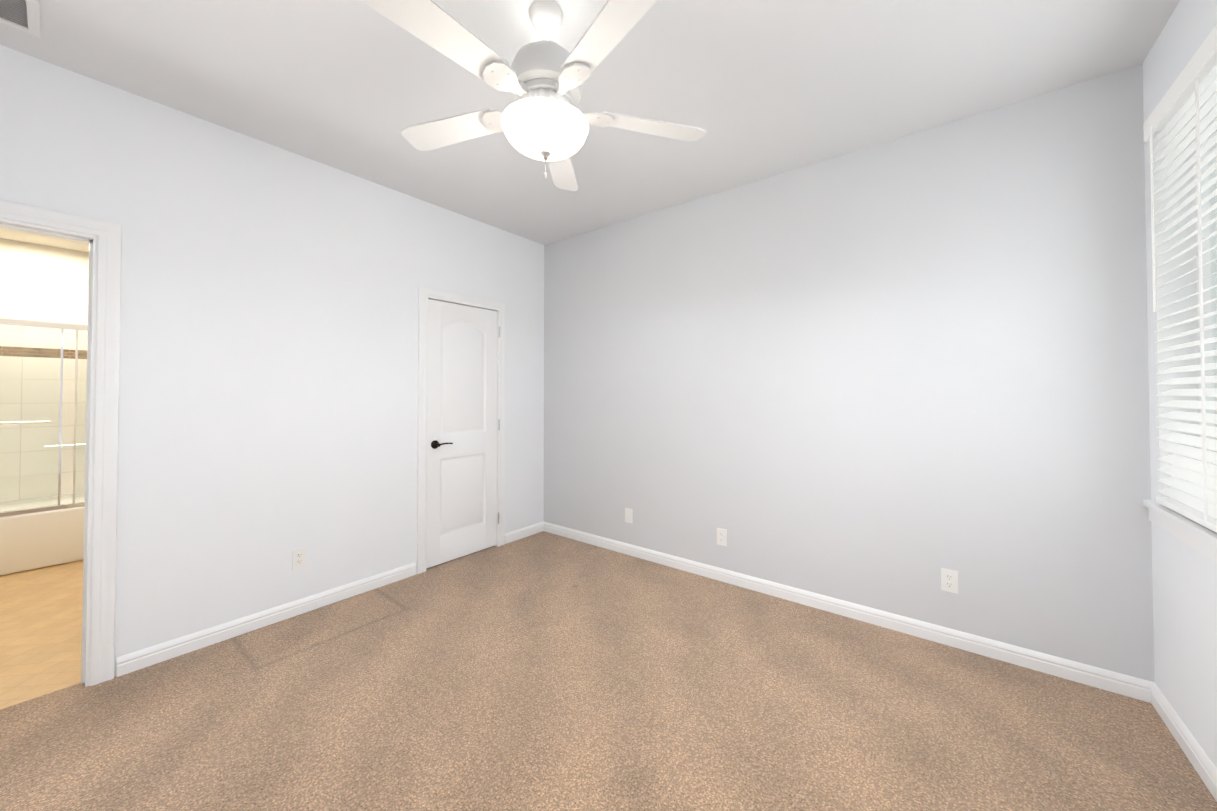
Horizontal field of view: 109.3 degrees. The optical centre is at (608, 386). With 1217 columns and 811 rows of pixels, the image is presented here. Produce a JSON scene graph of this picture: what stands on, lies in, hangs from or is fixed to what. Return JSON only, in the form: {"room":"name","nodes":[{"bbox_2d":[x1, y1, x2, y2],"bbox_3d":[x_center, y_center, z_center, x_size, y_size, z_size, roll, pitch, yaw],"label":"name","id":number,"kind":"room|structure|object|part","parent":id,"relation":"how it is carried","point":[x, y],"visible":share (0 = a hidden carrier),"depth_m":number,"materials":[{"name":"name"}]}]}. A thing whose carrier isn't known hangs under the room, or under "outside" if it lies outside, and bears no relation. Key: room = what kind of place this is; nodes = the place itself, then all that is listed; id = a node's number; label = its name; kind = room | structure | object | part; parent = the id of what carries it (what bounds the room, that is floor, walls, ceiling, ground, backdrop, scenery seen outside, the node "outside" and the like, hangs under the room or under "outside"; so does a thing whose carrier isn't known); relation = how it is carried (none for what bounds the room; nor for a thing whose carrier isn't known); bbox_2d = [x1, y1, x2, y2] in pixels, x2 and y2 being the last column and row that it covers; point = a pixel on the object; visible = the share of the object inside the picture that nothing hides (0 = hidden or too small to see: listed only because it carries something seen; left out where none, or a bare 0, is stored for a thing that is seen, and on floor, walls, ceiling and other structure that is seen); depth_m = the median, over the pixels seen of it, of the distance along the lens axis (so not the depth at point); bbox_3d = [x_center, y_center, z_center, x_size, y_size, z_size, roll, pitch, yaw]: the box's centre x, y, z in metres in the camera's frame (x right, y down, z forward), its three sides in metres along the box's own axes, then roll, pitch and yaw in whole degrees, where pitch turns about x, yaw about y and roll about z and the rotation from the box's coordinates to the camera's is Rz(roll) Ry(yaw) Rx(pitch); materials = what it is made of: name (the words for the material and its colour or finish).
{"room":"empty bedroom","nodes":[
{"label":"empty bedroom","id":0,"kind":"room"},
{"bbox_2d":[0,560,82,708],"bbox_3d":[-3.647,1.389,2.916,3.140,0.044,2.350,-1,-1,38],"label":"floor","id":1,"kind":"structure","parent":0,"point":[40,631],"depth_m":2.39,"materials":[{"name":"wood"}]},
{"bbox_2d":[0,493,83,575],"bbox_3d":[-4.498,1.164,3.585,0.771,0.424,2.102,-1,-1,38],"label":"bathtub","id":2,"kind":"object","parent":1,"relation":"on","point":[35,540],"visible":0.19,"depth_m":3.27,"materials":[{"name":"white ceramic"}]},
{"bbox_2d":[0,318,87,516],"bbox_3d":[-4.204,0.227,3.370,0.090,1.438,2.098,-1,-1,38],"label":"shower door","id":3,"kind":"structure","parent":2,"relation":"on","point":[41,324],"depth_m":3.31,"materials":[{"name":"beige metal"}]},
{"bbox_2d":[0,238,88,501],"bbox_3d":[-4.845,0.101,3.872,0.100,2.650,2.350,-1,-1,38],"label":"tiled wall","id":4,"kind":"structure","parent":0,"point":[43,283],"depth_m":3.72,"materials":[{"name":"tile"}]},
{"bbox_2d":[45,443,84,446],"bbox_3d":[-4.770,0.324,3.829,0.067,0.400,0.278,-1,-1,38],"label":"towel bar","id":5,"kind":"object","parent":4,"relation":"attached to","point":[64,445],"visible":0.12,"depth_m":3.78,"materials":[{"name":"silver metal"}]},
{"bbox_2d":[0,228,88,252],"bbox_3d":[-3.671,-1.318,2.977,3.079,0.160,2.350,-1,-1,38],"label":"ceiling","id":6,"kind":"structure","parent":0,"point":[41,239],"depth_m":3.63,"materials":[{"name":"paint"}]},
{"bbox_2d":[0,45,543,676],"bbox_3d":[-1.871,-0.018,2.660,0.120,2.750,3.900,-1,-1,38],"label":"wall","id":7,"kind":"structure","parent":0,"point":[268,369],"depth_m":2.41,"materials":[{"name":"paint"}]},
{"bbox_2d":[0,218,97,686],"bbox_3d":[-2.617,0.323,1.701,0.122,2.040,0.760,-1,-1,38],"label":"trim","id":8,"kind":"structure","parent":7,"relation":"attached to","point":[92,240],"depth_m":1.96,"materials":[{"name":"white wood"}]},
{"bbox_2d":[0,200,121,685],"bbox_3d":[-2.562,0.288,1.659,0.018,2.107,0.894,-1,-1,38],"label":"door frame","id":9,"kind":"structure","parent":7,"relation":"attached to","point":[104,530],"depth_m":1.97,"materials":[{"name":"white wood"}]},
{"bbox_2d":[116,563,415,676],"bbox_3d":[-1.841,1.313,2.569,0.013,0.086,1.435,-1,-1,38],"label":"baseboard","id":10,"kind":"structure","parent":7,"relation":"attached to","point":[128,663],"depth_m":2.38,"materials":[{"name":"white wood"}]},
{"bbox_2d":[292,547,306,569],"bbox_3d":[-1.844,1.026,2.574,0.009,0.115,0.070,-1,-1,38],"label":"electrical outlet","id":11,"kind":"object","parent":7,"relation":"attached to","point":[298,558],"visible":1,"depth_m":2.57,"materials":[{"name":"white plastic"}]},
{"bbox_2d":[416,286,505,573],"bbox_3d":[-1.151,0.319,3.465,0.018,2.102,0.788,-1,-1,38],"label":"trim","id":12,"kind":"structure","parent":7,"relation":"attached to","point":[424,294],"depth_m":3.20,"materials":[{"name":"white wood"}]},
{"bbox_2d":[426,299,497,567],"bbox_3d":[-1.150,0.351,3.464,0.097,2.013,0.646,-1,-1,38],"label":"closet door","id":13,"kind":"structure","parent":7,"relation":"in","point":[462,442],"depth_m":3.45,"materials":[{"name":"white paint"}]},
{"bbox_3d":[-1.266,0.440,3.285,0.062,0.064,0.148,-1,-1,38],"label":"handle","id":14,"kind":"part","parent":13,"relation":"part of","materials":[{"name":"black metal"}]},
{"bbox_2d":[498,326,499,523],"bbox_3d":[-0.942,0.329,3.714,0.013,1.698,0.012,-1,-1,38],"label":"closet door hinges","id":15,"kind":"object","parent":7,"relation":"attached to","point":[498,424],"visible":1,"depth_m":3.71,"materials":[{"name":"grey metal"}]},
{"bbox_2d":[505,521,543,543],"bbox_3d":[-0.770,1.334,3.939,0.013,0.086,0.436,-1,-1,38],"label":"baseboard","id":16,"kind":"structure","parent":7,"relation":"attached to","point":[524,532],"depth_m":3.93,"materials":[{"name":"white wood"}]},
{"bbox_2d":[0,0,1179,244],"bbox_3d":[-0.335,-1.461,1.481,4.020,0.100,4.140,-1,-1,38],"label":"ceiling","id":17,"kind":"structure","parent":0,"point":[756,90],"depth_m":1.95,"materials":[{"name":"paint"}]},
{"bbox_2d":[0,0,39,37],"bbox_3d":[-2.307,-1.406,1.492,0.260,0.010,0.410,-1,-1,38],"label":"ceiling vent","id":18,"kind":"object","parent":17,"relation":"in","point":[22,15],"visible":1,"depth_m":1.63,"materials":[{"name":"silver metal"}]},
{"bbox_2d":[363,0,705,190],"bbox_3d":[-0.267,-1.094,1.585,1.268,0.631,1.210,-1,-1,38],"label":"ceiling fan","id":19,"kind":"object","parent":17,"relation":"hanging from","point":[542,117],"visible":1,"depth_m":1.51,"materials":[{"name":"white"}]},
{"bbox_3d":[-0.237,-0.931,1.623,0.326,0.098,0.326,-1,-1,38],"label":"lamp shade","id":20,"kind":"part","parent":19,"relation":"part of","materials":[{"name":"white glass"}]},
{"bbox_3d":[-0.237,-0.831,1.621,0.038,0.107,0.038,-1,-1,38],"label":"pull chain","id":21,"kind":"part","parent":19,"relation":"part of","materials":[{"name":"white metal"}]},
{"bbox_2d":[0,531,1216,810],"bbox_3d":[-0.367,1.364,1.462,3.820,0.050,3.940,-1,-1,38],"label":"floor carpet","id":22,"kind":"object","parent":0,"point":[542,671],"visible":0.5,"depth_m":1.76,"materials":[{"name":"beige carpet"}]},
{"bbox_2d":[544,64,1153,681],"bbox_3d":[0.903,-0.012,3.042,4.020,2.750,0.120,-1,-1,38],"label":"wall","id":23,"kind":"structure","parent":0,"point":[894,376],"depth_m":2.40,"materials":[{"name":"paint"}]},
{"bbox_2d":[625,508,631,523],"bbox_3d":[0.162,1.055,3.518,0.070,0.115,0.017,-1,-1,38],"label":"outlet","id":24,"kind":"object","parent":23,"relation":"attached to","point":[628,515],"visible":1,"depth_m":3.52,"materials":[{"name":"white plastic"}]},
{"bbox_2d":[717,528,726,545],"bbox_3d":[0.795,1.057,3.028,0.070,0.115,0.009,-1,-1,38],"label":"electrical outlet","id":25,"kind":"object","parent":23,"relation":"attached to","point":[722,537],"visible":1,"depth_m":3.02,"materials":[{"name":"white plastic"}]},
{"bbox_2d":[544,522,1143,700],"bbox_3d":[0.839,1.320,2.988,3.720,0.086,0.013,-1,-1,38],"label":"baseboard","id":26,"kind":"structure","parent":23,"relation":"attached to","point":[1133,687],"depth_m":2.38,"materials":[{"name":"white wood"}]},
{"bbox_2d":[941,568,957,593],"bbox_3d":[1.783,1.016,2.256,0.070,0.115,0.009,-1,-1,38],"label":"electrical outlet","id":27,"kind":"object","parent":23,"relation":"attached to","point":[949,580],"visible":1,"depth_m":2.25,"materials":[{"name":"white plastic"}]},
{"bbox_2d":[1143,0,1216,767],"bbox_3d":[1.185,-0.054,0.270,0.160,2.750,3.900,-1,-1,38],"label":"wall","id":28,"kind":"structure","parent":0,"point":[1184,575],"depth_m":1.62,"materials":[{"name":"paint"}]},
{"bbox_2d":[1143,499,1216,561],"bbox_3d":[1.760,0.515,1.024,0.174,0.085,1.970,-1,-1,38],"label":"window sill","id":29,"kind":"structure","parent":28,"relation":"attached to","point":[1199,538],"depth_m":1.55,"materials":[{"name":"white wood"}]},
{"bbox_2d":[1144,680,1216,801],"bbox_3d":[1.116,1.278,0.303,0.013,0.086,3.900,-1,-1,38],"label":"baseboard","id":30,"kind":"structure","parent":28,"relation":"attached to","point":[1152,693],"depth_m":1.59,"materials":[{"name":"white wood"}]},
{"bbox_2d":[1153,90,1216,504],"bbox_3d":[1.756,-0.323,1.014,0.152,1.590,1.830,-1,-1,38],"label":"window","id":31,"kind":"structure","parent":28,"relation":"in","point":[1185,280],"depth_m":1.73,"materials":[{"name":"white"}]},
{"bbox_2d":[1143,25,1216,532],"bbox_3d":[1.699,-0.322,1.059,0.077,1.566,1.802,-1,-1,38],"label":"window blinds","id":32,"kind":"object","parent":31,"relation":"attached to","point":[1191,492],"visible":0.94,"depth_m":1.54,"materials":[{"name":"white plastic"}]}
]}

